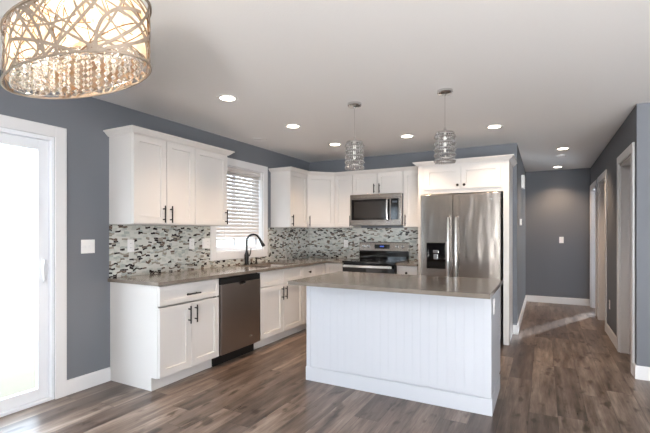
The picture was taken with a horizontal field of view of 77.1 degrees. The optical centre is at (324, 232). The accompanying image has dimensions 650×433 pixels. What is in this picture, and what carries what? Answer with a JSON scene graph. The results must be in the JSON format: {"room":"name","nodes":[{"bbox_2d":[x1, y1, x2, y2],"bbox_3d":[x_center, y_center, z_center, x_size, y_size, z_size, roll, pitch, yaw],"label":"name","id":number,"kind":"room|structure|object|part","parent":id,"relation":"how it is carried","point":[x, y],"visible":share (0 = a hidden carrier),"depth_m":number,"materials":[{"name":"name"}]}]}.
{"room":"kitchen","nodes":[
{"label":"kitchen","id":0,"kind":"room"},
{"bbox_2d":[0,70,309,398],"bbox_3d":[-2.285,0.079,3.030,0.150,2.448,8.570,0,0,28],"label":"wall","id":1,"kind":"structure","parent":0,"point":[85,120],"depth_m":3.44,"materials":[{"name":"grey paint"}]},
{"bbox_2d":[0,114,66,416],"bbox_3d":[-2.602,0.238,2.408,0.158,2.130,2.005,0,0,28],"label":"door","id":2,"kind":"structure","parent":1,"relation":"in","point":[43,145],"depth_m":3.17,"materials":[{"name":"white paint"}]},
{"bbox_3d":[-2.393,0.284,2.780,0.038,1.989,0.934,0,0,28],"label":"sliding panel","id":3,"kind":"part","parent":2,"relation":"part of","materials":[{"name":"white glass"}]},
{"bbox_3d":[-2.157,0.293,3.131,0.029,0.200,0.068,0,0,-31],"label":"handle","id":4,"kind":"part","parent":2,"relation":"part of","materials":[{"name":"white plastic"}]},
{"bbox_2d":[81,240,94,253],"bbox_3d":[-1.983,0.118,3.418,0.014,0.114,0.116,0,0,28],"label":"light switch","id":5,"kind":"object","parent":1,"relation":"attached to","point":[87,246],"visible":1,"depth_m":3.41,"materials":[{"name":"white plastic"}]},
{"bbox_2d":[67,367,110,394],"bbox_3d":[-1.979,1.244,3.426,0.014,0.118,0.373,0,0,28],"label":"baseboard","id":6,"kind":"structure","parent":1,"relation":"attached to","point":[83,382],"depth_m":3.41,"materials":[{"name":"white paint"}]},
{"bbox_2d":[109,133,194,225],"bbox_3d":[-1.577,-0.458,3.808,0.362,0.778,0.690,0,0,28],"label":"upper cabinet","id":7,"kind":"object","parent":1,"relation":"attached to","point":[152,180],"visible":0.98,"depth_m":3.59,"materials":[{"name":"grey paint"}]},
{"bbox_3d":[-1.540,-0.458,3.592,0.020,0.762,0.339,0,0,28],"label":"door","id":8,"kind":"part","parent":7,"relation":"part of","materials":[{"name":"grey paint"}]},
{"bbox_2d":[103,125,234,155],"bbox_3d":[-1.458,-0.864,4.010,0.380,0.047,1.268,0,0,28],"label":"crown molding","id":9,"kind":"structure","parent":7,"relation":"attached to","point":[130,128],"depth_m":3.66,"materials":[{"name":"grey paint"}]},
{"bbox_3d":[-1.377,-0.458,3.896,0.020,0.762,0.339,0,0,28],"label":"door","id":10,"kind":"part","parent":7,"relation":"part of","materials":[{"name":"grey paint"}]},
{"bbox_2d":[189,147,227,225],"bbox_3d":[-1.303,-0.458,4.319,0.362,0.778,0.469,0,0,28],"label":"upper cabinet","id":11,"kind":"object","parent":1,"relation":"attached to","point":[210,167],"visible":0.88,"depth_m":4.25,"materials":[{"name":"grey paint"}]},
{"bbox_2d":[109,225,309,277],"bbox_3d":[-1.071,0.168,5.125,0.008,0.470,3.490,0,0,28],"label":"backsplash","id":12,"kind":"structure","parent":1,"relation":"attached to","point":[157,249],"depth_m":4.20,"materials":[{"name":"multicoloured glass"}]},
{"bbox_2d":[127,239,133,251],"bbox_3d":[-1.790,0.123,3.765,0.007,0.114,0.070,0,0,28],"label":"wall outlet","id":13,"kind":"object","parent":12,"relation":"attached to","point":[130,243],"visible":1,"depth_m":3.76,"materials":[{"name":"white plastic"}]},
{"bbox_2d":[189,238,193,248],"bbox_3d":[-1.441,0.123,4.418,0.007,0.114,0.070,0,0,28],"label":"wall outlet","id":14,"kind":"object","parent":12,"relation":"attached to","point":[191,241],"visible":1,"depth_m":4.41,"materials":[{"name":"white plastic"}]},
{"bbox_2d":[202,238,209,248],"bbox_3d":[-1.337,0.123,4.604,0.014,0.114,0.116,0,0,28],"label":"wall outlet","id":15,"kind":"object","parent":12,"relation":"attached to","point":[205,241],"visible":1,"depth_m":4.59,"materials":[{"name":"white plastic"}]},
{"bbox_2d":[210,157,267,260],"bbox_3d":[-1.119,-0.287,5.182,0.166,1.230,1.090,0,0,28],"label":"window","id":16,"kind":"structure","parent":1,"relation":"in","point":[233,251],"depth_m":5.40,"materials":[{"name":"white paint"}]},
{"bbox_3d":[-1.168,-0.287,5.208,0.040,1.026,0.886,0,0,28],"label":"frame","id":17,"kind":"part","parent":16,"relation":"part of","materials":[{"name":"white plastic"}]},
{"bbox_2d":[216,167,259,239],"bbox_3d":[-1.111,-0.356,5.178,0.060,0.887,0.874,0,0,28],"label":"window blind","id":18,"kind":"object","parent":16,"relation":"attached to","point":[235,228],"visible":0.62,"depth_m":5.23,"materials":[{"name":"grey plastic"}]},
{"bbox_3d":[-1.111,0.079,5.178,0.050,0.018,0.874,0,0,28],"label":"rail","id":19,"kind":"part","parent":18,"relation":"part of","materials":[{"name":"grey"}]},
{"bbox_3d":[-1.128,-0.287,5.187,0.147,1.050,0.910,0,0,28],"label":"sill","id":20,"kind":"part","parent":16,"relation":"part of","materials":[{"name":"white paint"}]},
{"bbox_2d":[271,171,306,227],"bbox_3d":[-0.491,-0.458,5.834,0.362,0.778,0.469,0,0,28],"label":"upper cabinet","id":21,"kind":"object","parent":1,"relation":"attached to","point":[288,188],"visible":1,"depth_m":5.67,"materials":[{"name":"grey paint"}]},
{"bbox_3d":[-0.375,-0.458,5.766,0.020,0.762,0.452,0,0,28],"label":"door","id":22,"kind":"part","parent":21,"relation":"part of","materials":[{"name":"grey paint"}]},
{"bbox_2d":[269,166,417,175],"bbox_3d":[0.279,-0.864,5.775,2.119,0.047,0.644,0,0,3],"label":"crown molding","id":23,"kind":"structure","parent":21,"relation":"attached to","point":[291,168],"depth_m":5.73,"materials":[{"name":"grey paint"}]},
{"bbox_2d":[306,175,334,227],"bbox_3d":[-0.127,-0.458,6.244,0.616,0.778,0.624,0,0,28],"label":"upper cabinet","id":24,"kind":"object","parent":1,"relation":"attached to","point":[320,189],"visible":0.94,"depth_m":6.04,"materials":[{"name":"grey paint"}]},
{"bbox_2d":[0,0,649,171],"bbox_3d":[1.760,-1.205,2.479,7.800,0.120,11.420,0,0,28],"label":"ceiling","id":25,"kind":"structure","parent":0,"point":[555,74],"depth_m":2.89,"materials":[{"name":"white paint"}]},
{"bbox_2d":[0,0,151,98],"bbox_3d":[-1.012,-0.880,1.638,0.823,0.530,0.365,0,0,28],"label":"chandelier","id":26,"kind":"object","parent":25,"relation":"hanging from","point":[41,52],"visible":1,"depth_m":1.48,"materials":[{"name":"beige metal"}]},
{"bbox_3d":[-1.012,-0.701,1.638,0.756,0.159,0.296,0,0,28],"label":"crystal frame","id":27,"kind":"part","parent":26,"relation":"part of","materials":[{"name":"clear glass"}]},
{"bbox_2d":[217,95,237,101],"bbox_3d":[-0.831,-1.141,3.478,0.180,0.006,0.180,0,0,28],"label":"recessed light","id":28,"kind":"object","parent":25,"relation":"in","point":[226,98],"visible":1,"depth_m":3.48,"materials":[{"name":"white plastic"}]},
{"bbox_2d":[253,138,266,141],"bbox_3d":[-0.801,-1.141,5.031,0.180,0.006,0.180,0,0,28],"label":"air vent","id":29,"kind":"object","parent":25,"relation":"in","point":[254,139],"visible":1,"depth_m":5.01,"materials":[{"name":"white plastic"}]},
{"bbox_2d":[285,124,300,128],"bbox_3d":[-0.344,-1.141,4.393,0.180,0.006,0.180,0,0,28],"label":"recessed light","id":30,"kind":"object","parent":25,"relation":"in","point":[291,126],"visible":1,"depth_m":4.40,"materials":[{"name":"white plastic"}]},
{"bbox_2d":[328,143,341,145],"bbox_3d":[0.130,-1.141,5.305,0.180,0.006,0.180,0,0,28],"label":"recessed light","id":31,"kind":"object","parent":25,"relation":"in","point":[329,144],"visible":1,"depth_m":5.30,"materials":[{"name":"white plastic"}]},
{"bbox_2d":[345,101,363,170],"bbox_3d":[0.262,-0.851,3.626,0.177,0.588,0.177,0,0,28],"label":"pendant light","id":32,"kind":"object","parent":25,"relation":"hanging from","point":[354,104],"visible":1,"depth_m":3.58,"materials":[{"name":"silver metal"}]},
{"bbox_3d":[0.262,-0.820,3.626,0.148,0.050,0.148,0,0,28],"label":"plate","id":33,"kind":"part","parent":32,"relation":"part of","materials":[{"name":"silver metal"}]},
{"bbox_2d":[399,134,414,137],"bbox_3d":[0.974,-1.141,4.849,0.180,0.006,0.180,0,0,28],"label":"recessed light","id":34,"kind":"object","parent":25,"relation":"in","point":[405,135],"visible":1,"depth_m":4.85,"materials":[{"name":"white plastic"}]},
{"bbox_2d":[434,88,455,164],"bbox_3d":[0.968,-0.851,3.294,0.177,0.588,0.177,0,0,22],"label":"pendant light","id":35,"kind":"object","parent":25,"relation":"hanging from","point":[444,133],"visible":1,"depth_m":3.25,"materials":[{"name":"white"}]},
{"bbox_3d":[0.968,-0.720,3.294,0.028,0.149,0.027,0,0,22],"label":"bulb","id":36,"kind":"part","parent":35,"relation":"part of","materials":[{"name":"white glass"}]},
{"bbox_3d":[0.968,-0.820,3.294,0.148,0.050,0.148,0,0,22],"label":"plate","id":37,"kind":"part","parent":35,"relation":"part of","materials":[{"name":"silver metal"}]},
{"bbox_2d":[486,124,502,128],"bbox_3d":[1.833,-1.141,4.414,0.180,0.006,0.180,0,0,28],"label":"recessed light","id":38,"kind":"object","parent":25,"relation":"in","point":[496,126],"visible":1,"depth_m":4.40,"materials":[{"name":"white plastic"}]},
{"bbox_2d":[556,154,565,157],"bbox_3d":[3.492,-1.125,6.039,0.130,0.038,0.130,0,0,28],"label":"smoke detector","id":39,"kind":"object","parent":25,"relation":"attached to","point":[559,155],"visible":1,"depth_m":5.99,"materials":[{"name":"white plastic"}]},
{"bbox_2d":[555,147,569,149],"bbox_3d":[3.248,-1.141,5.572,0.180,0.006,0.180,0,0,28],"label":"recessed light","id":40,"kind":"object","parent":25,"relation":"in","point":[562,148],"visible":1,"depth_m":5.55,"materials":[{"name":"white plastic"}]},
{"bbox_2d":[0,301,649,432],"bbox_3d":[1.760,1.363,2.479,7.800,0.120,11.420,0,0,28],"label":"floor","id":41,"kind":"structure","parent":0,"point":[562,372],"depth_m":3.14,"materials":[{"name":"brown wood"}]},
{"bbox_2d":[110,278,218,390],"bbox_3d":[-1.438,0.868,3.744,0.666,0.870,0.690,0,0,28],"label":"base cabinet","id":42,"kind":"object","parent":41,"relation":"on","point":[160,336],"visible":0.96,"depth_m":3.49,"materials":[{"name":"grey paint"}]},
{"bbox_3d":[-1.266,0.901,3.457,0.020,0.567,0.339,0,0,28],"label":"door","id":43,"kind":"part","parent":42,"relation":"part of","materials":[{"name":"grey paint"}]},
{"bbox_3d":[-1.185,0.522,3.609,0.020,0.162,0.684,0,0,28],"label":"drawer","id":44,"kind":"part","parent":42,"relation":"part of","materials":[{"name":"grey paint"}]},
{"bbox_3d":[-1.178,0.718,3.563,0.036,0.155,0.012,0,0,28],"label":"handle","id":45,"kind":"part","parent":42,"relation":"part of","materials":[{"name":"black metal"}]},
{"bbox_3d":[-1.103,0.901,3.761,0.020,0.567,0.339,0,0,28],"label":"door","id":46,"kind":"part","parent":42,"relation":"part of","materials":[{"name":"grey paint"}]},
{"bbox_2d":[212,273,259,366],"bbox_3d":[-1.121,0.870,4.329,0.632,0.866,0.624,0,0,28],"label":"dishwasher","id":47,"kind":"object","parent":41,"relation":"on","point":[239,295],"visible":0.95,"depth_m":4.15,"materials":[{"name":"silver metal"}]},
{"bbox_2d":[254,265,302,349],"bbox_3d":[-0.758,0.868,5.013,0.666,0.870,0.898,0,0,28],"label":"base cabinet","id":48,"kind":"object","parent":41,"relation":"on","point":[281,303],"visible":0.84,"depth_m":4.82,"materials":[{"name":"grey paint"}]},
{"bbox_3d":[-0.611,0.522,4.679,0.020,0.162,0.443,0,0,28],"label":"drawer","id":49,"kind":"part","parent":48,"relation":"part of","materials":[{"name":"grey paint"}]},
{"bbox_3d":[-0.611,0.901,4.679,0.020,0.567,0.443,0,0,28],"label":"door","id":50,"kind":"part","parent":48,"relation":"part of","materials":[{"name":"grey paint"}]},
{"bbox_3d":[-0.399,0.522,5.075,0.020,0.162,0.443,0,0,28],"label":"drawer","id":51,"kind":"part","parent":48,"relation":"part of","materials":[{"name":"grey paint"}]},
{"bbox_3d":[-0.399,0.901,5.075,0.020,0.567,0.443,0,0,28],"label":"door","id":52,"kind":"part","parent":48,"relation":"part of","materials":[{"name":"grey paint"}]},
{"bbox_2d":[271,264,314,331],"bbox_3d":[-0.474,0.868,5.547,0.663,0.870,0.308,0,0,28],"label":"base cabinet","id":53,"kind":"object","parent":41,"relation":"on","point":[308,271],"visible":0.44,"depth_m":5.36,"materials":[{"name":"grey paint"}]},
{"bbox_3d":[-0.219,0.901,5.410,0.020,0.567,0.302,0,0,28],"label":"door","id":54,"kind":"part","parent":53,"relation":"part of","materials":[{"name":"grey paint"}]},
{"bbox_3d":[-0.219,0.522,5.410,0.020,0.162,0.302,0,0,28],"label":"drawer","id":55,"kind":"part","parent":53,"relation":"part of","materials":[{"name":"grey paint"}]},
{"bbox_2d":[315,263,343,275],"bbox_3d":[-0.070,0.868,6.037,0.912,0.870,0.936,0,0,28],"label":"base cabinet","id":56,"kind":"object","parent":41,"relation":"on","point":[324,268],"visible":0.12,"depth_m":5.74,"materials":[{"name":"white paint"}]},
{"bbox_2d":[108,257,350,285],"bbox_3d":[-0.676,0.418,4.905,0.912,0.030,3.502,0,0,28],"label":"countertop","id":57,"kind":"structure","parent":56,"relation":"on","point":[176,277],"depth_m":4.10,"materials":[{"name":"beige stone"}]},
{"bbox_2d":[244,233,264,264],"bbox_3d":[-0.881,0.207,5.103,0.277,0.390,0.103,0,0,28],"label":"faucet","id":58,"kind":"object","parent":57,"relation":"on","point":[246,256],"visible":1,"depth_m":5.11,"materials":[{"name":"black metal"}]},
{"bbox_3d":[-0.075,0.813,5.680,0.020,0.744,0.298,0,0,28],"label":"door","id":59,"kind":"part","parent":56,"relation":"part of","materials":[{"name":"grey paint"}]},
{"bbox_3d":[0.136,0.813,5.753,0.273,0.744,0.020,0,0,28],"label":"door","id":60,"kind":"part","parent":56,"relation":"part of","materials":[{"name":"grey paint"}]},
{"bbox_2d":[342,242,409,273],"bbox_3d":[0.717,0.723,5.729,0.757,1.160,0.712,0,0,28],"label":"electric range","id":61,"kind":"object","parent":41,"relation":"on","point":[375,257],"visible":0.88,"depth_m":5.83,"materials":[{"name":"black metal"}]},
{"bbox_3d":[0.560,0.457,5.436,0.697,0.036,0.048,0,0,28],"label":"handle","id":62,"kind":"part","parent":61,"relation":"part of","materials":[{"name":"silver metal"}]},
{"bbox_3d":[0.581,0.756,5.477,0.749,0.643,0.044,0,0,28],"label":"oven door","id":63,"kind":"part","parent":61,"relation":"part of","materials":[{"name":"black glass"}]},
{"bbox_2d":[342,258,407,264],"bbox_3d":[0.710,0.404,5.717,0.757,0.027,0.590,0,0,28],"label":"cooktop","id":64,"kind":"object","parent":61,"relation":"in","point":[360,261],"depth_m":5.60,"materials":[{"name":"black glass"}]},
{"bbox_3d":[0.865,0.207,6.005,0.757,0.128,0.075,0,0,28],"label":"control panel","id":65,"kind":"part","parent":61,"relation":"part of","materials":[{"name":"silver metal"}]},
{"bbox_2d":[306,286,499,415],"bbox_3d":[0.683,0.868,3.578,1.536,0.868,0.744,0,0,28],"label":"kitchen island","id":66,"kind":"object","parent":41,"relation":"on","point":[444,351],"visible":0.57,"depth_m":3.19,"materials":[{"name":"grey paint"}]},
{"bbox_3d":[-0.142,0.809,3.611,0.042,0.747,0.015,0,0,28],"label":"corner trim","id":67,"kind":"part","parent":66,"relation":"part of","materials":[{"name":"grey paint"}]},
{"bbox_2d":[288,271,502,298],"bbox_3d":[0.612,0.419,3.447,1.567,0.030,0.978,0,0,28],"label":"island countertop","id":68,"kind":"structure","parent":66,"relation":"on","point":[482,288],"depth_m":3.23,"materials":[{"name":"beige stone"}]},
{"bbox_3d":[0.648,1.243,3.513,1.536,0.120,0.597,0,0,28],"label":"trim","id":69,"kind":"part","parent":66,"relation":"part of","materials":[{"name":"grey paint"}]},
{"bbox_3d":[1.161,0.809,2.912,0.050,0.747,0.015,0,0,28],"label":"corner trim","id":70,"kind":"part","parent":66,"relation":"part of","materials":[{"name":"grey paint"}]},
{"bbox_2d":[493,298,494,313],"bbox_3d":[1.260,0.548,3.036,0.007,0.114,0.070,0,0,28],"label":"wall outlet","id":71,"kind":"object","parent":66,"relation":"attached to","point":[494,298],"visible":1,"depth_m":3.02,"materials":[{"name":"white plastic"}]},
{"bbox_3d":[1.339,0.809,3.205,0.012,0.747,0.668,0,0,28],"label":"panel","id":72,"kind":"part","parent":66,"relation":"part of","materials":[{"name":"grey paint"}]},
{"bbox_2d":[397,266,417,274],"bbox_3d":[1.193,0.868,5.515,0.275,0.870,0.663,0,0,28],"label":"base cabinet","id":73,"kind":"object","parent":41,"relation":"on","point":[407,270],"visible":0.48,"depth_m":5.25,"materials":[{"name":"white paint"}]},
{"bbox_2d":[396,260,417,266],"bbox_3d":[1.197,0.418,5.521,0.276,0.030,0.648,0,0,28],"label":"countertop","id":74,"kind":"structure","parent":73,"relation":"on","point":[406,263],"depth_m":5.29,"materials":[{"name":"beige stone"}]},
{"bbox_2d":[421,192,502,343],"bbox_3d":[1.734,0.413,5.109,0.906,1.740,0.807,0,0,28],"label":"refrigerator","id":75,"kind":"object","parent":41,"relation":"on","point":[462,234],"visible":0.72,"depth_m":4.79,"materials":[{"name":"grey metal"}]},
{"bbox_3d":[1.363,0.373,4.970,0.382,1.660,0.072,0,0,28],"label":"freezer door","id":76,"kind":"part","parent":75,"relation":"part of","materials":[{"name":"silver metal"}]},
{"bbox_3d":[1.462,0.348,4.839,0.033,1.100,0.073,0,0,28],"label":"handle","id":77,"kind":"part","parent":75,"relation":"part of","materials":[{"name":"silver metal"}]},
{"bbox_3d":[1.541,0.348,4.797,0.033,1.100,0.073,0,0,28],"label":"handle","id":78,"kind":"part","parent":75,"relation":"part of","materials":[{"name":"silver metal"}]},
{"bbox_3d":[1.764,0.373,4.754,0.518,1.660,0.072,0,0,28],"label":"fresh food door","id":79,"kind":"part","parent":75,"relation":"part of","materials":[{"name":"silver metal"}]},
{"bbox_2d":[418,159,512,344],"bbox_3d":[1.786,0.228,5.202,1.062,2.150,0.654,0,0,28],"label":"tall cabinet","id":80,"kind":"object","parent":41,"relation":"on","point":[496,175],"visible":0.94,"depth_m":4.90,"materials":[{"name":"grey paint"}]},
{"bbox_3d":[1.358,0.228,5.462,0.060,2.150,0.600,0,0,28],"label":"panel","id":81,"kind":"part","parent":80,"relation":"part of","materials":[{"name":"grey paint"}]},
{"bbox_3d":[1.456,-0.671,5.057,0.441,0.277,0.020,0,0,28],"label":"door","id":82,"kind":"part","parent":80,"relation":"part of","materials":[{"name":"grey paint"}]},
{"bbox_2d":[412,154,516,166],"bbox_3d":[1.781,-0.864,5.192,1.170,0.047,0.675,0,0,28],"label":"crown molding","id":83,"kind":"structure","parent":80,"relation":"attached to","point":[511,157],"depth_m":4.84,"materials":[{"name":"grey paint"}]},
{"bbox_3d":[1.849,-0.671,4.846,0.441,0.277,0.020,0,0,28],"label":"door","id":84,"kind":"part","parent":80,"relation":"part of","materials":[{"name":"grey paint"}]},
{"bbox_3d":[2.240,0.228,4.989,0.062,2.150,0.600,0,0,28],"label":"panel","id":85,"kind":"part","parent":80,"relation":"part of","materials":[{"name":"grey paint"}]},
{"bbox_2d":[310,143,516,324],"bbox_3d":[1.129,0.079,5.993,3.068,2.448,0.120,0,0,28],"label":"wall","id":86,"kind":"structure","parent":0,"point":[405,159],"depth_m":5.73,"materials":[{"name":"grey paint"}]},
{"bbox_2d":[335,175,360,227],"bbox_3d":[0.335,-0.458,6.145,0.303,0.778,0.362,0,0,28],"label":"upper cabinet","id":87,"kind":"object","parent":86,"relation":"attached to","point":[344,183],"visible":0.7,"depth_m":6.03,"materials":[{"name":"grey paint"}]},
{"bbox_3d":[0.275,-0.458,6.025,0.289,0.762,0.020,0,0,28],"label":"door","id":88,"kind":"part","parent":87,"relation":"part of","materials":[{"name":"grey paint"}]},
{"bbox_2d":[310,228,417,260],"bbox_3d":[0.613,0.168,6.197,1.946,0.470,0.008,0,0,28],"label":"backsplash","id":89,"kind":"structure","parent":86,"relation":"attached to","point":[324,242],"depth_m":6.30,"materials":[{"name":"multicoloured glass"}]},
{"bbox_2d":[353,171,402,194],"bbox_3d":[0.803,-0.693,5.894,0.758,0.308,0.362,0,0,28],"label":"upper cabinet","id":90,"kind":"object","parent":86,"relation":"attached to","point":[385,182],"visible":0.83,"depth_m":5.75,"materials":[{"name":"grey paint"}]},
{"bbox_3d":[0.573,-0.692,5.865,0.373,0.294,0.020,0,0,28],"label":"door","id":91,"kind":"part","parent":90,"relation":"part of","materials":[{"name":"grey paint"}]},
{"bbox_2d":[350,193,402,225],"bbox_3d":[0.776,-0.316,5.840,0.757,0.438,0.460,0,0,28],"label":"microwave oven","id":92,"kind":"object","parent":90,"relation":"attached to","point":[386,209],"visible":0.97,"depth_m":5.67,"materials":[{"name":"grey metal"}]},
{"bbox_3d":[0.635,-0.289,5.737,0.605,0.379,0.034,0,0,28],"label":"door","id":93,"kind":"part","parent":92,"relation":"part of","materials":[{"name":"silver metal"}]},
{"bbox_3d":[0.848,-0.312,5.575,0.024,0.312,0.060,0,0,28],"label":"handle","id":94,"kind":"part","parent":92,"relation":"part of","materials":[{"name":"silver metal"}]},
{"bbox_3d":[0.969,-0.289,5.558,0.150,0.379,0.034,0,0,28],"label":"control panel","id":95,"kind":"part","parent":92,"relation":"part of","materials":[{"name":"silver metal"}]},
{"bbox_3d":[0.907,-0.692,5.686,0.373,0.294,0.020,0,0,28],"label":"door","id":96,"kind":"part","parent":90,"relation":"part of","materials":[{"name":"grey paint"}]},
{"bbox_2d":[403,170,417,227],"bbox_3d":[1.262,-0.458,5.648,0.281,0.778,0.362,0,0,28],"label":"upper cabinet","id":97,"kind":"object","parent":86,"relation":"attached to","point":[410,178],"visible":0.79,"depth_m":5.55,"materials":[{"name":"grey paint"}]},
{"bbox_2d":[517,145,525,322],"bbox_3d":[3.102,0.079,6.553,0.120,2.448,2.730,0,0,28],"label":"wall","id":98,"kind":"structure","parent":0,"point":[521,193],"depth_m":6.02,"materials":[{"name":"grey paint"}]},
{"bbox_2d":[513,295,525,334],"bbox_3d":[3.108,1.244,6.474,0.062,0.118,2.864,0,0,28],"label":"baseboard","id":99,"kind":"structure","parent":98,"relation":"attached to","point":[516,328],"depth_m":5.53,"materials":[{"name":"white paint"}]},
{"bbox_2d":[521,175,524,188],"bbox_3d":[3.066,-0.777,6.306,0.048,0.200,0.200,0,0,28],"label":"door chime","id":100,"kind":"object","parent":98,"relation":"attached to","point":[522,176],"visible":0.98,"depth_m":6.22,"materials":[{"name":"white plastic"}]},
{"bbox_2d":[526,168,589,298],"bbox_3d":[5.728,0.079,6.762,4.552,2.448,0.120,0,0,28],"label":"wall","id":101,"kind":"structure","parent":0,"point":[557,201],"depth_m":7.47,"materials":[{"name":"grey paint"}]},
{"bbox_2d":[526,295,589,305],"bbox_3d":[4.257,1.244,7.474,1.018,0.118,0.014,0,0,28],"label":"baseboard","id":102,"kind":"structure","parent":101,"relation":"attached to","point":[530,298],"depth_m":7.46,"materials":[{"name":"white paint"}]},
{"bbox_2d":[559,237,563,242],"bbox_3d":[4.313,0.138,7.444,0.070,0.114,0.014,0,0,28],"label":"light switch","id":103,"kind":"object","parent":101,"relation":"attached to","point":[561,239],"visible":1,"depth_m":7.45,"materials":[{"name":"white plastic"}]},
{"bbox_2d":[590,102,649,366],"bbox_3d":[3.796,0.079,5.410,0.120,2.448,4.090,0,0,28],"label":"wall","id":104,"kind":"structure","parent":0,"point":[635,128],"depth_m":3.64,"materials":[{"name":"grey paint"}]},
{"bbox_2d":[590,180,596,316],"bbox_3d":[4.477,0.243,6.701,0.138,2.120,0.950,0,0,28],"label":"door frame","id":105,"kind":"structure","parent":104,"relation":"in","point":[593,186],"depth_m":7.04,"materials":[{"name":"white paint"}]},
{"bbox_2d":[597,169,606,331],"bbox_3d":[3.948,0.240,5.713,0.138,2.125,0.940,0,0,28],"label":"door frame","id":106,"kind":"structure","parent":104,"relation":"in","point":[602,179],"depth_m":6.04,"materials":[{"name":"white paint"}]},
{"bbox_2d":[606,323,616,348],"bbox_3d":[3.457,1.244,4.920,0.014,0.118,0.917,0,0,28],"label":"baseboard","id":107,"kind":"structure","parent":104,"relation":"attached to","point":[610,333],"depth_m":4.89,"materials":[{"name":"white paint"}]},
{"bbox_2d":[617,142,634,374],"bbox_3d":[3.074,0.240,4.083,0.138,2.125,0.910,0,0,28],"label":"door frame","id":108,"kind":"structure","parent":104,"relation":"in","point":[625,169],"depth_m":4.39,"materials":[{"name":"white paint"}]},
{"bbox_3d":[4.357,0.079,2.857,3.280,2.448,0.120,0,0,28],"label":"wall","id":109,"kind":"structure","parent":0,"visible":0},
{"bbox_2d":[633,363,649,380],"bbox_3d":[4.284,1.244,2.863,3.414,0.118,0.091,0,0,28],"label":"baseboard","id":110,"kind":"structure","parent":109,"relation":"attached to","point":[639,372],"depth_m":3.61,"materials":[{"name":"white paint"}]},
{"label":"outside","id":111,"kind":"structure","parent":0,"visible":0},
{"bbox_2d":[0,239,251,398],"bbox_3d":[-39.984,1.553,27.960,89.840,0.200,120.000,0,0,28],"label":"ground","id":112,"kind":"structure","parent":111,"point":[17,277],"depth_m":6.51,"materials":[{"name":"white"}]}
]}

